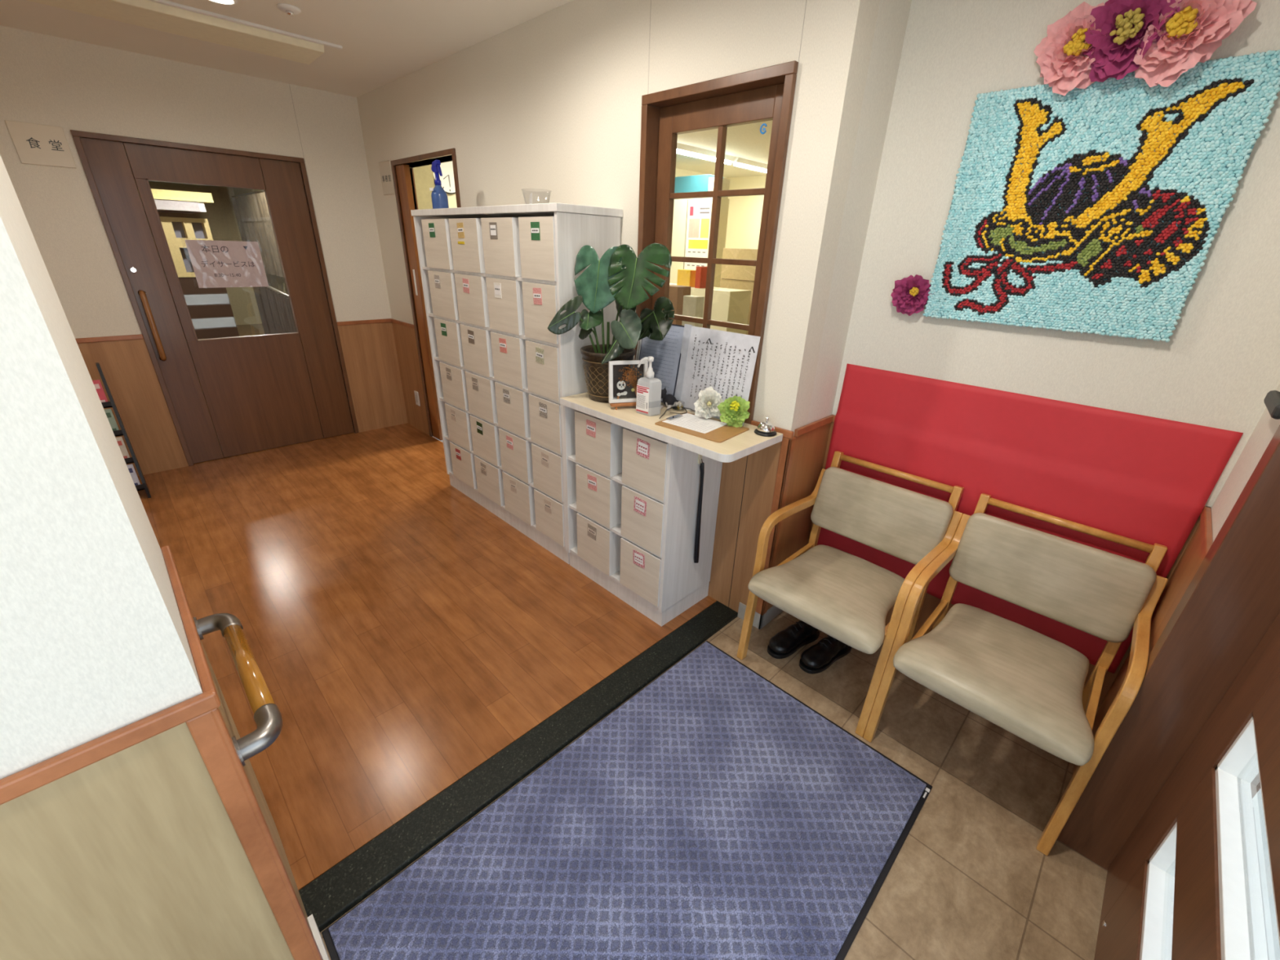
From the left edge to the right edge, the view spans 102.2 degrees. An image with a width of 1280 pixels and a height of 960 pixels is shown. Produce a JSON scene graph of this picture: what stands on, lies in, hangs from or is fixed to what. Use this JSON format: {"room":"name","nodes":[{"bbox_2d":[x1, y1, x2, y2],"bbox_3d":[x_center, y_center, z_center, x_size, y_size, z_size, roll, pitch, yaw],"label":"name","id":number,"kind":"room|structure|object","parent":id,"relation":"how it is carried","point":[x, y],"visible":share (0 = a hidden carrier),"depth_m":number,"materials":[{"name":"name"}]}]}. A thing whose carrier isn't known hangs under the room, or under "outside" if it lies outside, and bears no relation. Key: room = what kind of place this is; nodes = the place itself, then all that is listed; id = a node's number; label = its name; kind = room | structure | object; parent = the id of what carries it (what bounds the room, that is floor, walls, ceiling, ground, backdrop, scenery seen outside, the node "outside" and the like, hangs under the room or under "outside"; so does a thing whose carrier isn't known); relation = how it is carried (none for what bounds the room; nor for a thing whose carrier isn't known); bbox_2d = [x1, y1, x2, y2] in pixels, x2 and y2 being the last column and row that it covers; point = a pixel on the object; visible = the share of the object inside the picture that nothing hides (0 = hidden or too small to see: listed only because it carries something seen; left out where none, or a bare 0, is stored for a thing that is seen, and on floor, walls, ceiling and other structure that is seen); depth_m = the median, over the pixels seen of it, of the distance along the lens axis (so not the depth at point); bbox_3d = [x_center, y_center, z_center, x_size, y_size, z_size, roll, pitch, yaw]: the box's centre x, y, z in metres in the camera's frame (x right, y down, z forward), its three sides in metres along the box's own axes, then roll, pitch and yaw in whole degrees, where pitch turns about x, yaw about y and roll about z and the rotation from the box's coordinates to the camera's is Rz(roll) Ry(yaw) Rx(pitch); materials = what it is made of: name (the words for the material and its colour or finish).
{"room":"care home entrance","nodes":[
{"label":"care home entrance","id":0,"kind":"room"},
{"bbox_2d":[0,155,323,959],"bbox_3d":[-1.455,0.203,0.197,1.853,2.456,0.550,-21,33,-41],"label":"wall","id":1,"kind":"structure","parent":0,"point":[134,825],"depth_m":0.68,"materials":[{"name":"paint"}]},
{"bbox_2d":[193,613,282,766],"bbox_3d":[-0.799,0.382,1.022,0.074,0.052,0.470,-21,33,-41],"label":"grab rail","id":2,"kind":"object","parent":1,"relation":"attached to","point":[268,717],"visible":0.96,"depth_m":0.98,"materials":[{"name":"orange wood"}]},
{"bbox_2d":[0,25,408,475],"bbox_3d":[-3.342,-1.182,3.099,3.720,2.436,0.144,-21,33,-41],"label":"wall","id":3,"kind":"structure","parent":0,"point":[68,84],"depth_m":3.22,"materials":[{"name":"paint"}]},
{"bbox_2d":[4,120,76,168],"bbox_3d":[-3.243,-1.817,2.800,0.210,0.195,0.009,-21,33,-41],"label":"room sign","id":4,"kind":"object","parent":3,"relation":"attached to","point":[34,144],"visible":1,"depth_m":2.79,"materials":[{"name":"beige plastic"}]},
{"bbox_2d":[70,129,359,466],"bbox_3d":[-2.807,-1.182,3.660,1.137,2.011,0.190,-21,33,-41],"label":"door","id":5,"kind":"structure","parent":3,"relation":"in","point":[224,397],"depth_m":3.61,"materials":[{"name":"brown wood"}]},
{"bbox_2d":[184,240,268,288],"bbox_3d":[-2.794,-1.467,3.502,0.425,0.305,0.013,-21,33,-41],"label":"notice","id":6,"kind":"object","parent":5,"relation":"attached to","point":[215,264],"visible":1,"depth_m":3.50,"materials":[{"name":"paper"}]},
{"bbox_2d":[148,180,262,324],"bbox_3d":[-8.654,-3.434,7.680,5.200,2.436,0.120,-21,33,-41],"label":"wall","id":7,"kind":"structure","parent":0,"point":[220,215],"depth_m":8.80,"materials":[{"name":"paint"}]},
{"bbox_2d":[151,188,213,213],"bbox_3d":[-7.929,-3.772,6.809,3.470,0.245,1.600,-21,33,-41],"label":"ceiling light","id":8,"kind":"object","parent":7,"relation":"attached to","point":[166,201],"visible":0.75,"depth_m":7.22,"materials":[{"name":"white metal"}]},
{"bbox_2d":[151,188,213,204],"bbox_3d":[-7.927,-3.829,6.783,3.470,0.120,1.600,-21,33,-41],"label":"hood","id":9,"kind":"object","parent":8,"relation":"attached to","point":[159,195],"depth_m":7.19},
{"bbox_2d":[199,323,265,339],"bbox_3d":[-6.171,-1.145,5.933,5.200,0.140,7.433,-21,33,-41],"label":"floor","id":10,"kind":"structure","parent":0,"point":[249,329],"depth_m":8.95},
{"bbox_2d":[159,216,239,339],"bbox_3d":[-7.604,-2.800,7.252,2.785,1.700,0.502,-21,33,-41],"label":"shelf unit","id":11,"kind":"object","parent":10,"relation":"on","point":[210,309],"visible":0.26,"depth_m":7.83,"materials":[{"name":"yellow wood"}]},
{"bbox_2d":[253,285,297,334],"bbox_3d":[-4.387,-1.874,6.403,0.040,0.918,4.637,-18,31,-37],"label":"railing","id":12,"kind":"object","parent":10,"relation":"on","point":[274,307],"visible":0.24,"depth_m":6.69,"materials":[{"name":"wood"}]},
{"bbox_2d":[232,164,435,294],"bbox_3d":[-4.470,-2.892,6.808,0.450,2.436,7.233,-21,33,-41],"label":"wall","id":13,"kind":"structure","parent":0,"point":[423,175],"depth_m":4.34,"materials":[{"name":"paint"}]},
{"bbox_2d":[231,190,284,277],"bbox_3d":[-5.803,-3.765,7.915,0.087,1.132,2.800,-21,33,-41],"label":"curtain","id":14,"kind":"object","parent":13,"relation":"hanging from","point":[251,211],"visible":0.64,"depth_m":7.86,"materials":[{"name":"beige fabric"}]},
{"bbox_2d":[0,0,773,177],"bbox_3d":[0.046,-2.288,2.709,9.000,0.120,6.000,-21,33,-41],"label":"ceiling","id":15,"kind":"structure","parent":0,"point":[382,42],"depth_m":2.62,"materials":[{"name":"paint"}]},
{"bbox_2d":[26,0,342,64],"bbox_3d":[-2.346,-2.062,2.224,1.860,0.048,0.349,-21,33,-41],"label":"ceiling fixture","id":16,"kind":"object","parent":15,"relation":"attached to","point":[164,15],"visible":1,"depth_m":2.42,"materials":[{"name":"beige plastic"}]},
{"bbox_2d":[137,422,716,889],"bbox_3d":[-2.167,0.564,2.454,3.600,0.140,3.577,-21,33,-41],"label":"floor","id":17,"kind":"structure","parent":0,"point":[402,634],"depth_m":2.27,"materials":[{"name":"brown wood"}]},
{"bbox_2d":[95,362,151,497],"bbox_3d":[-3.302,-0.222,2.965,0.514,0.800,0.235,-21,33,-41],"label":"magazine rack","id":18,"kind":"object","parent":17,"relation":"on","point":[122,432],"visible":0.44,"depth_m":3.10,"materials":[{"name":"black plastic"}]},
{"bbox_2d":[410,202,622,564],"bbox_3d":[-0.695,-0.567,2.877,0.354,1.669,1.333,-21,33,-41],"label":"storage cabinet","id":19,"kind":"object","parent":17,"relation":"on","point":[575,226],"visible":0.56,"depth_m":2.34,"materials":[{"name":"white wood"}]},
{"bbox_2d":[421,218,453,269],"bbox_3d":[-0.982,-1.299,2.853,0.313,0.240,0.272,-21,33,-41],"label":"storage box","id":20,"kind":"object","parent":19,"relation":"on","point":[436,232],"visible":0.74,"depth_m":2.73,"materials":[{"name":"beige wood"}]},
{"bbox_2d":[427,270,459,319],"bbox_3d":[-0.990,-1.066,2.958,0.313,0.240,0.272,-21,33,-41],"label":"storage box","id":21,"kind":"object","parent":19,"relation":"on","point":[442,284],"visible":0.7,"depth_m":2.84,"materials":[{"name":"beige wood"}]},
{"bbox_2d":[433,317,464,367],"bbox_3d":[-0.999,-0.833,3.063,0.313,0.240,0.272,-21,33,-41],"label":"storage box","id":22,"kind":"object","parent":19,"relation":"on","point":[448,335],"visible":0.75,"depth_m":2.94,"materials":[{"name":"beige wood"}]},
{"bbox_2d":[439,361,468,410],"bbox_3d":[-1.007,-0.600,3.168,0.313,0.240,0.272,-21,33,-41],"label":"storage box","id":23,"kind":"object","parent":19,"relation":"on","point":[453,378],"visible":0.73,"depth_m":3.05,"materials":[{"name":"beige wood"}]},
{"bbox_2d":[444,403,473,451],"bbox_3d":[-1.015,-0.367,3.273,0.313,0.240,0.272,-21,33,-41],"label":"storage box","id":24,"kind":"object","parent":19,"relation":"on","point":[459,427],"visible":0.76,"depth_m":3.15,"materials":[{"name":"beige wood"}]},
{"bbox_2d":[448,441,477,488],"bbox_3d":[-1.023,-0.135,3.377,0.313,0.240,0.272,-21,33,-41],"label":"storage box","id":25,"kind":"object","parent":19,"relation":"on","point":[463,460],"visible":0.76,"depth_m":3.26,"materials":[{"name":"beige wood"}]},
{"bbox_2d":[448,217,485,273],"bbox_3d":[-0.760,-1.201,2.653,0.313,0.240,0.272,-21,33,-41],"label":"storage box","id":26,"kind":"object","parent":19,"relation":"on","point":[466,235],"visible":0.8,"depth_m":2.53,"materials":[{"name":"beige wood"}]},
{"bbox_2d":[454,273,489,327],"bbox_3d":[-0.769,-0.968,2.758,0.313,0.240,0.272,-21,33,-41],"label":"storage box","id":27,"kind":"object","parent":19,"relation":"on","point":[471,290],"visible":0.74,"depth_m":2.64,"materials":[{"name":"beige wood"}]},
{"bbox_2d":[459,324,493,377],"bbox_3d":[-0.777,-0.735,2.863,0.313,0.240,0.272,-21,33,-41],"label":"storage box","id":28,"kind":"object","parent":19,"relation":"on","point":[476,342],"visible":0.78,"depth_m":2.74,"materials":[{"name":"beige wood"}]},
{"bbox_2d":[464,370,497,423],"bbox_3d":[-0.785,-0.502,2.968,0.313,0.240,0.272,-21,33,-41],"label":"storage box","id":29,"kind":"object","parent":19,"relation":"on","point":[481,390],"visible":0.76,"depth_m":2.85,"materials":[{"name":"beige wood"}]},
{"bbox_2d":[469,414,501,466],"bbox_3d":[-0.793,-0.270,3.073,0.313,0.240,0.272,-21,33,-41],"label":"storage box","id":30,"kind":"object","parent":19,"relation":"on","point":[485,435],"visible":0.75,"depth_m":2.95,"materials":[{"name":"beige wood"}]},
{"bbox_2d":[473,455,504,506],"bbox_3d":[-0.802,-0.037,3.178,0.313,0.240,0.272,-21,33,-41],"label":"storage box","id":31,"kind":"object","parent":19,"relation":"on","point":[489,477],"visible":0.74,"depth_m":3.06,"materials":[{"name":"beige wood"}]},
{"bbox_2d":[422,266,556,284],"bbox_3d":[-0.678,-1.058,2.654,0.327,0.014,1.280,-21,33,-41],"label":"shelf","id":32,"kind":"object","parent":19,"relation":"attached to","point":[424,269],"depth_m":2.47,"materials":[{"name":"white wood"}]},
{"bbox_2d":[428,312,558,347],"bbox_3d":[-0.687,-0.825,2.759,0.327,0.014,1.280,-21,33,-41],"label":"shelf","id":33,"kind":"object","parent":19,"relation":"attached to","point":[431,316],"depth_m":2.59,"materials":[{"name":"white wood"}]},
{"bbox_2d":[434,356,559,404],"bbox_3d":[-0.695,-0.593,2.864,0.327,0.014,1.280,-21,33,-41],"label":"shelf","id":34,"kind":"object","parent":19,"relation":"attached to","point":[436,358],"depth_m":2.70,"materials":[{"name":"white wood"}]},
{"bbox_2d":[439,396,561,456],"bbox_3d":[-0.703,-0.360,2.969,0.327,0.014,1.280,-21,33,-41],"label":"shelf","id":35,"kind":"object","parent":19,"relation":"attached to","point":[441,398],"depth_m":2.83,"materials":[{"name":"white wood"}]},
{"bbox_2d":[480,217,521,276],"bbox_3d":[-0.539,-1.103,2.454,0.313,0.240,0.262,-21,33,-41],"label":"storage box","id":36,"kind":"object","parent":19,"relation":"on","point":[500,236],"visible":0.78,"depth_m":2.33,"materials":[{"name":"beige wood"}]},
{"bbox_2d":[444,435,563,503],"bbox_3d":[-0.712,-0.127,3.073,0.327,0.014,1.280,-21,33,-41],"label":"shelf","id":37,"kind":"object","parent":19,"relation":"attached to","point":[446,437],"depth_m":2.94,"materials":[{"name":"white wood"}]},
{"bbox_2d":[485,277,524,335],"bbox_3d":[-0.548,-0.871,2.559,0.313,0.240,0.262,-21,33,-41],"label":"storage box","id":38,"kind":"object","parent":19,"relation":"on","point":[504,296],"visible":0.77,"depth_m":2.44,"materials":[{"name":"beige wood"}]},
{"bbox_2d":[448,471,564,547],"bbox_3d":[-0.720,0.106,3.178,0.327,0.014,1.280,-21,33,-41],"label":"shelf","id":39,"kind":"object","parent":19,"relation":"attached to","point":[451,473],"depth_m":3.04,"materials":[{"name":"white wood"}]},
{"bbox_2d":[490,331,528,388],"bbox_3d":[-0.556,-0.638,2.664,0.313,0.240,0.262,-21,33,-41],"label":"storage box","id":40,"kind":"object","parent":19,"relation":"on","point":[508,352],"visible":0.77,"depth_m":2.54,"materials":[{"name":"beige wood"}]},
{"bbox_2d":[494,381,530,438],"bbox_3d":[-0.564,-0.405,2.769,0.313,0.240,0.262,-21,33,-41],"label":"storage box","id":41,"kind":"object","parent":19,"relation":"on","point":[512,403],"visible":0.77,"depth_m":2.65,"materials":[{"name":"beige wood"}]},
{"bbox_2d":[498,427,533,483],"bbox_3d":[-0.573,-0.172,2.874,0.313,0.240,0.262,-21,33,-41],"label":"storage box","id":42,"kind":"object","parent":19,"relation":"on","point":[516,455],"visible":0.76,"depth_m":2.75,"materials":[{"name":"beige wood"}]},
{"bbox_2d":[502,471,535,525],"bbox_3d":[-0.581,0.061,2.979,0.313,0.240,0.262,-21,33,-41],"label":"storage box","id":43,"kind":"object","parent":19,"relation":"on","point":[519,499],"visible":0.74,"depth_m":2.86,"materials":[{"name":"beige wood"}]},
{"bbox_2d":[518,216,555,281],"bbox_3d":[-0.326,-1.009,2.262,0.313,0.240,0.245,-21,33,-41],"label":"storage box","id":44,"kind":"object","parent":19,"relation":"on","point":[536,234],"visible":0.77,"depth_m":2.15,"materials":[{"name":"beige wood"}]},
{"bbox_2d":[521,281,558,344],"bbox_3d":[-0.334,-0.776,2.366,0.313,0.240,0.245,-21,33,-41],"label":"storage box","id":45,"kind":"object","parent":19,"relation":"on","point":[540,300],"visible":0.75,"depth_m":2.26,"materials":[{"name":"beige wood"}]},
{"bbox_2d":[524,340,559,401],"bbox_3d":[-0.342,-0.543,2.471,0.313,0.240,0.245,-21,33,-41],"label":"storage box","id":46,"kind":"object","parent":19,"relation":"on","point":[542,359],"visible":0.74,"depth_m":2.36,"materials":[{"name":"beige wood"}]},
{"bbox_2d":[528,393,561,453],"bbox_3d":[-0.350,-0.310,2.576,0.313,0.240,0.245,-21,33,-41],"label":"storage box","id":47,"kind":"object","parent":19,"relation":"on","point":[544,414],"visible":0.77,"depth_m":2.47,"materials":[{"name":"beige wood"}]},
{"bbox_2d":[531,443,563,502],"bbox_3d":[-0.359,-0.078,2.681,0.313,0.240,0.245,-21,33,-41],"label":"storage box","id":48,"kind":"object","parent":19,"relation":"on","point":[547,465],"visible":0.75,"depth_m":2.57,"materials":[{"name":"beige wood"}]},
{"bbox_2d":[533,488,564,546],"bbox_3d":[-0.367,0.155,2.786,0.313,0.240,0.245,-21,33,-41],"label":"storage box","id":49,"kind":"object","parent":19,"relation":"on","point":[549,515],"visible":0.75,"depth_m":2.68,"materials":[{"name":"beige wood"}]},
{"bbox_2d":[298,600,737,932],"bbox_3d":[-0.861,1.140,1.277,3.600,0.140,0.123,-21,33,-41],"label":"trim","id":50,"kind":"structure","parent":17,"relation":"attached to","point":[335,892],"depth_m":1.59,"materials":[{"name":"rubber"}]},
{"bbox_2d":[562,405,722,626],"bbox_3d":[-0.010,0.106,2.411,0.341,0.869,0.662,-21,33,-41],"label":"base cabinet","id":51,"kind":"object","parent":17,"relation":"on","point":[683,582],"visible":0.47,"depth_m":2.25,"materials":[{"name":"white wood"}]},
{"bbox_2d":[575,463,623,528],"bbox_3d":[-0.108,0.033,2.455,0.313,0.240,0.238,-21,33,-41],"label":"storage box","id":52,"kind":"object","parent":51,"relation":"on","point":[598,497],"visible":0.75,"depth_m":2.33,"materials":[{"name":"beige wood"}]},
{"bbox_2d":[576,512,622,576],"bbox_3d":[-0.116,0.266,2.560,0.313,0.240,0.238,-21,33,-41],"label":"storage box","id":53,"kind":"object","parent":51,"relation":"on","point":[597,545],"visible":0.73,"depth_m":2.44,"materials":[{"name":"beige wood"}]},
{"bbox_2d":[574,410,624,476],"bbox_3d":[-0.100,-0.200,2.350,0.313,0.240,0.238,-21,33,-41],"label":"storage box","id":54,"kind":"object","parent":51,"relation":"on","point":[598,442],"visible":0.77,"depth_m":2.23,"materials":[{"name":"beige wood"}]},
{"bbox_2d":[569,546,658,608],"bbox_3d":[-0.021,0.414,2.549,0.327,0.014,0.626,-21,33,-41],"label":"shelf","id":55,"kind":"object","parent":51,"relation":"attached to","point":[615,577],"depth_m":2.45,"materials":[{"name":"white wood"}]},
{"bbox_2d":[568,502,661,558],"bbox_3d":[-0.013,0.181,2.444,0.327,0.014,0.626,-21,33,-41],"label":"shelf","id":56,"kind":"object","parent":51,"relation":"attached to","point":[572,505],"depth_m":2.34,"materials":[{"name":"white wood"}]},
{"bbox_2d":[567,453,664,503],"bbox_3d":[-0.005,-0.051,2.339,0.327,0.014,0.626,-21,33,-41],"label":"shelf","id":57,"kind":"object","parent":51,"relation":"attached to","point":[571,457],"depth_m":2.24,"materials":[{"name":"white wood"}]},
{"bbox_2d":[619,537,661,607],"bbox_3d":[0.104,0.363,2.362,0.313,0.240,0.239,-21,33,-41],"label":"storage box","id":58,"kind":"object","parent":51,"relation":"on","point":[640,569],"visible":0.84,"depth_m":2.25,"materials":[{"name":"beige wood"}]},
{"bbox_2d":[621,485,664,556],"bbox_3d":[0.112,0.130,2.257,0.313,0.240,0.239,-21,33,-41],"label":"storage box","id":59,"kind":"object","parent":51,"relation":"on","point":[642,515],"visible":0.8,"depth_m":2.15,"materials":[{"name":"beige wood"}]},
{"bbox_2d":[622,427,667,501],"bbox_3d":[0.120,-0.103,2.152,0.313,0.240,0.239,-21,33,-41],"label":"storage box","id":60,"kind":"object","parent":51,"relation":"on","point":[644,457],"visible":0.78,"depth_m":2.04,"materials":[{"name":"beige wood"}]},
{"bbox_2d":[559,391,782,462],"bbox_3d":[0.090,-0.257,2.127,0.353,0.030,0.920,-21,33,-41],"label":"countertop","id":61,"kind":"structure","parent":51,"relation":"on","point":[748,442],"depth_m":1.94,"materials":[{"name":"white wood"}]},
{"bbox_2d":[547,243,674,402],"bbox_3d":[-0.094,-0.610,2.084,0.348,0.638,0.463,-21,33,-41],"label":"monstera","id":62,"kind":"object","parent":61,"relation":"on","point":[619,276],"visible":0.9,"depth_m":2.07,"materials":[{"name":"green plant"}]},
{"bbox_2d":[610,384,636,409],"bbox_3d":[-0.053,-0.386,2.174,0.154,0.165,0.079,-6,25,-17],"label":"easel","id":63,"kind":"object","parent":61,"relation":"on","point":[634,403],"visible":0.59,"depth_m":2.16,"materials":[{"name":"brown wood"}]},
{"bbox_2d":[608,360,648,403],"bbox_3d":[-0.049,-0.411,2.152,0.166,0.173,0.032,-6,25,-17],"label":"picture frame","id":64,"kind":"object","parent":63,"relation":"on","point":[623,375],"visible":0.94,"depth_m":2.15,"materials":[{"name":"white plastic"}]},
{"bbox_2d":[635,355,662,416],"bbox_3d":[0.035,-0.378,2.074,0.072,0.232,0.083,-21,33,-41],"label":"sanitizer bottle","id":65,"kind":"object","parent":61,"relation":"on","point":[649,387],"visible":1,"depth_m":2.07,"materials":[{"name":"white plastic"}]},
{"bbox_2d":[635,324,684,402],"bbox_3d":[0.075,-0.517,2.261,0.253,0.329,0.061,22,31,37],"label":"notice sheet","id":66,"kind":"object","parent":61,"relation":"on","point":[666,353],"visible":0.62,"depth_m":2.23,"materials":[{"name":"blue paper"}]},
{"bbox_2d":[654,412,749,442],"bbox_3d":[0.238,-0.210,1.985,0.300,0.012,0.218,21,30,35],"label":"clipboard","id":67,"kind":"object","parent":61,"relation":"on","point":[722,433],"visible":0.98,"depth_m":1.93,"materials":[{"name":"brown wood"}]},
{"bbox_2d":[662,413,727,433],"bbox_3d":[0.216,-0.224,2.019,0.200,0.001,0.165,21,30,35],"label":"paper form","id":68,"kind":"object","parent":67,"relation":"on","point":[690,421],"visible":0.98,"depth_m":2.01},
{"bbox_2d":[693,386,724,418],"bbox_3d":[0.276,-0.304,2.045,0.094,0.120,0.109,-21,33,-41],"label":"paper flower","id":69,"kind":"object","parent":68,"relation":"on","point":[706,406],"visible":0.98,"depth_m":2.04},
{"bbox_2d":[717,395,750,427],"bbox_3d":[0.355,-0.259,1.973,0.128,0.127,0.054,10,25,17],"label":"paper flower","id":70,"kind":"object","parent":67,"relation":"on","point":[733,411],"visible":0.99,"depth_m":1.97,"materials":[{"name":"paper"}]},
{"bbox_2d":[674,324,760,426],"bbox_3d":[0.294,-0.428,2.072,0.048,0.339,0.366,-21,33,-41],"label":"sheet","id":71,"kind":"object","parent":61,"relation":"on","point":[723,361],"visible":0.86,"depth_m":2.06,"materials":[{"name":"white paper"}]},
{"bbox_2d":[580,344,635,402],"bbox_3d":[-0.141,-0.468,2.276,0.240,0.218,0.240,-21,33,-41],"label":"pot","id":72,"kind":"object","parent":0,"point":[596,357],"depth_m":2.20,"materials":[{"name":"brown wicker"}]},
{"bbox_2d":[356,0,879,615],"bbox_3d":[-0.704,-1.051,3.041,0.134,2.456,3.764,-21,33,-41],"label":"wall","id":73,"kind":"structure","parent":0,"point":[551,100],"depth_m":2.12,"materials":[{"name":"paint"}]},
{"bbox_2d":[390,147,461,440],"bbox_3d":[-1.387,-1.169,3.741,0.142,2.012,0.916,-21,33,-41],"label":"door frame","id":74,"kind":"structure","parent":73,"relation":"in","point":[406,202],"depth_m":3.78,"materials":[{"name":"brown wood"}]},
{"bbox_2d":[634,60,798,424],"bbox_3d":[0.269,-0.840,2.072,0.140,1.220,0.659,-21,33,-41],"label":"window","id":75,"kind":"structure","parent":73,"relation":"in","point":[765,94],"depth_m":1.93,"materials":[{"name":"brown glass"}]},
{"bbox_2d":[724,174,766,248],"bbox_3d":[2.666,-2.490,6.461,0.120,2.450,4.200,-21,33,-41],"label":"wall","id":76,"kind":"structure","parent":0,"point":[744,212],"depth_m":7.18,"materials":[{"name":"paint"}]},
{"bbox_2d":[320,610,1279,959],"bbox_3d":[8.924,5.013,-6.500,30.000,0.140,26.000,-21,33,-41],"label":"floor","id":77,"kind":"structure","parent":0,"point":[969,879],"depth_m":1.51,"materials":[{"name":"tile"}]},
{"bbox_2d":[321,640,932,959],"bbox_3d":[0.081,1.036,1.449,1.499,0.011,0.916,-21,33,-41],"label":"entrance mat","id":78,"kind":"object","parent":77,"relation":"on","point":[714,813],"visible":1,"depth_m":1.45,"materials":[{"name":"blue rubber"}]},
{"bbox_2d":[767,620,819,658],"bbox_3d":[0.665,0.657,2.216,0.285,0.110,0.092,-14,29,-32],"label":"shoe","id":79,"kind":"object","parent":77,"relation":"on","point":[785,642],"visible":0.85,"depth_m":2.17,"materials":[{"name":"black leather"}]},
{"bbox_2d":[799,635,852,674],"bbox_3d":[0.784,0.696,2.138,0.285,0.110,0.092,-11,27,-27],"label":"shoe","id":80,"kind":"object","parent":77,"relation":"on","point":[819,657],"visible":0.78,"depth_m":2.10,"materials":[{"name":"black leather"}]},
{"bbox_2d":[736,450,964,737],"bbox_3d":[0.776,0.391,1.975,0.583,0.802,0.536,-21,33,-41],"label":"armchair","id":81,"kind":"object","parent":77,"relation":"on","point":[848,597],"visible":0.92,"depth_m":1.91,"materials":[{"name":"beige leather"}]},
{"bbox_2d":[862,493,1168,855],"bbox_3d":[1.154,0.559,1.634,0.583,0.802,0.536,-21,33,-41],"label":"armchair","id":82,"kind":"object","parent":77,"relation":"on","point":[1028,683],"visible":1,"depth_m":1.56,"materials":[{"name":"beige leather"}]},
{"bbox_2d":[767,0,1279,712],"bbox_3d":[1.160,-0.336,1.601,0.426,2.456,1.400,-21,33,-41],"label":"wall","id":83,"kind":"structure","parent":0,"point":[930,62],"depth_m":1.59,"materials":[{"name":"paint"}]},
{"bbox_2d":[890,274,933,315],"bbox_3d":[0.943,-0.640,1.792,0.055,0.136,0.139,-21,33,-41],"label":"paper flower","id":84,"kind":"object","parent":83,"relation":"attached to","point":[909,295],"visible":1,"depth_m":1.79,"materials":[{"name":"paper"}]},
{"bbox_2d":[817,364,1243,673],"bbox_3d":[1.184,0.087,1.867,0.024,0.828,1.086,-21,33,-41],"label":"wall panel","id":85,"kind":"object","parent":83,"relation":"attached to","point":[1143,478],"visible":0.57,"depth_m":1.71,"materials":[{"name":"fabric"}]},
{"bbox_2d":[1033,1,1104,95],"bbox_3d":[1.134,-1.123,1.345,0.075,0.199,0.199,-21,33,-41],"label":"paper flower","id":86,"kind":"object","parent":83,"relation":"attached to","point":[1061,60],"visible":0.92,"depth_m":1.35,"materials":[{"name":"paper"}]},
{"bbox_2d":[922,49,1279,342],"bbox_3d":[1.219,-0.762,1.468,0.020,0.639,0.638,-21,33,-41],"label":"picture","id":87,"kind":"object","parent":83,"relation":"attached to","point":[1099,208],"visible":1,"depth_m":1.42},
{"bbox_2d":[1082,0,1182,82],"bbox_3d":[1.194,-1.094,1.257,0.074,0.192,0.197,-21,33,-41],"label":"paper flower","id":88,"kind":"object","parent":83,"relation":"attached to","point":[1122,24],"visible":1,"depth_m":1.26,"materials":[{"name":"paper"}]},
{"bbox_2d":[1133,0,1257,87],"bbox_3d":[1.268,-1.045,1.204,0.084,0.209,0.215,-21,33,-41],"label":"paper flower","id":89,"kind":"object","parent":83,"relation":"attached to","point":[1199,28],"visible":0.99,"depth_m":1.20,"materials":[{"name":"paper"}]},
{"bbox_2d":[1071,382,1279,777],"bbox_3d":[0.267,0.359,-0.012,3.932,2.456,0.177,-21,33,-41],"label":"wall","id":90,"kind":"structure","parent":0,"point":[1212,519],"depth_m":1.35,"materials":[{"name":"paint"}]},
{"bbox_2d":[1057,425,1279,870],"bbox_3d":[0.363,0.480,0.100,2.930,2.150,0.248,-21,33,-41],"label":"door frame","id":91,"kind":"structure","parent":90,"relation":"attached to","point":[1232,600],"depth_m":1.19,"materials":[{"name":"wood"}]},
{"bbox_2d":[1093,612,1279,959],"bbox_3d":[1.043,0.249,0.706,0.868,2.093,0.052,-21,33,-41],"label":"door","id":92,"kind":"structure","parent":90,"relation":"in","point":[1184,884],"depth_m":1.02,"materials":[{"name":"brown wood"}]},
{"bbox_3d":[0.785,-0.726,5.552,5.080,0.140,4.400,-21,33,-41],"label":"floor","id":93,"kind":"structure","parent":0,"visible":0},
{"bbox_2d":[669,197,729,287],"bbox_3d":[0.439,-2.288,6.337,0.304,2.040,1.140,-21,33,-41],"label":"tall cabinet","id":94,"kind":"object","parent":93,"relation":"on","point":[680,206],"visible":0.14,"depth_m":5.83,"materials":[{"name":"wood"}]},
{"bbox_2d":[674,173,714,192],"bbox_3d":[0.533,-3.289,5.825,0.260,0.209,0.800,-21,33,-41],"label":"crate","id":95,"kind":"object","parent":94,"relation":"on","point":[700,183],"visible":0.24,"depth_m":5.62,"materials":[{"name":"teal plastic"}]},
{"bbox_2d":[684,204,711,270],"bbox_3d":[0.639,-2.682,5.729,0.002,0.670,0.320,-21,33,-41],"label":"poster","id":96,"kind":"object","parent":94,"relation":"attached to","point":[699,215],"visible":0.77,"depth_m":5.71,"materials":[{"name":"white paper"}]},
{"bbox_2d":[669,283,751,334],"bbox_3d":[0.552,-1.473,5.596,0.350,1.170,1.150,-21,33,-41],"label":"shelf","id":97,"kind":"object","parent":93,"relation":"on","point":[731,305],"visible":0.2,"depth_m":5.04,"materials":[{"name":"beige wood"}]},
{"bbox_2d":[720,248,757,334],"bbox_3d":[1.461,-1.593,5.477,0.455,1.545,1.290,-21,33,-41],"label":"locker","id":98,"kind":"object","parent":93,"relation":"on","point":[732,277],"visible":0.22,"depth_m":5.37,"materials":[{"name":"wood"}]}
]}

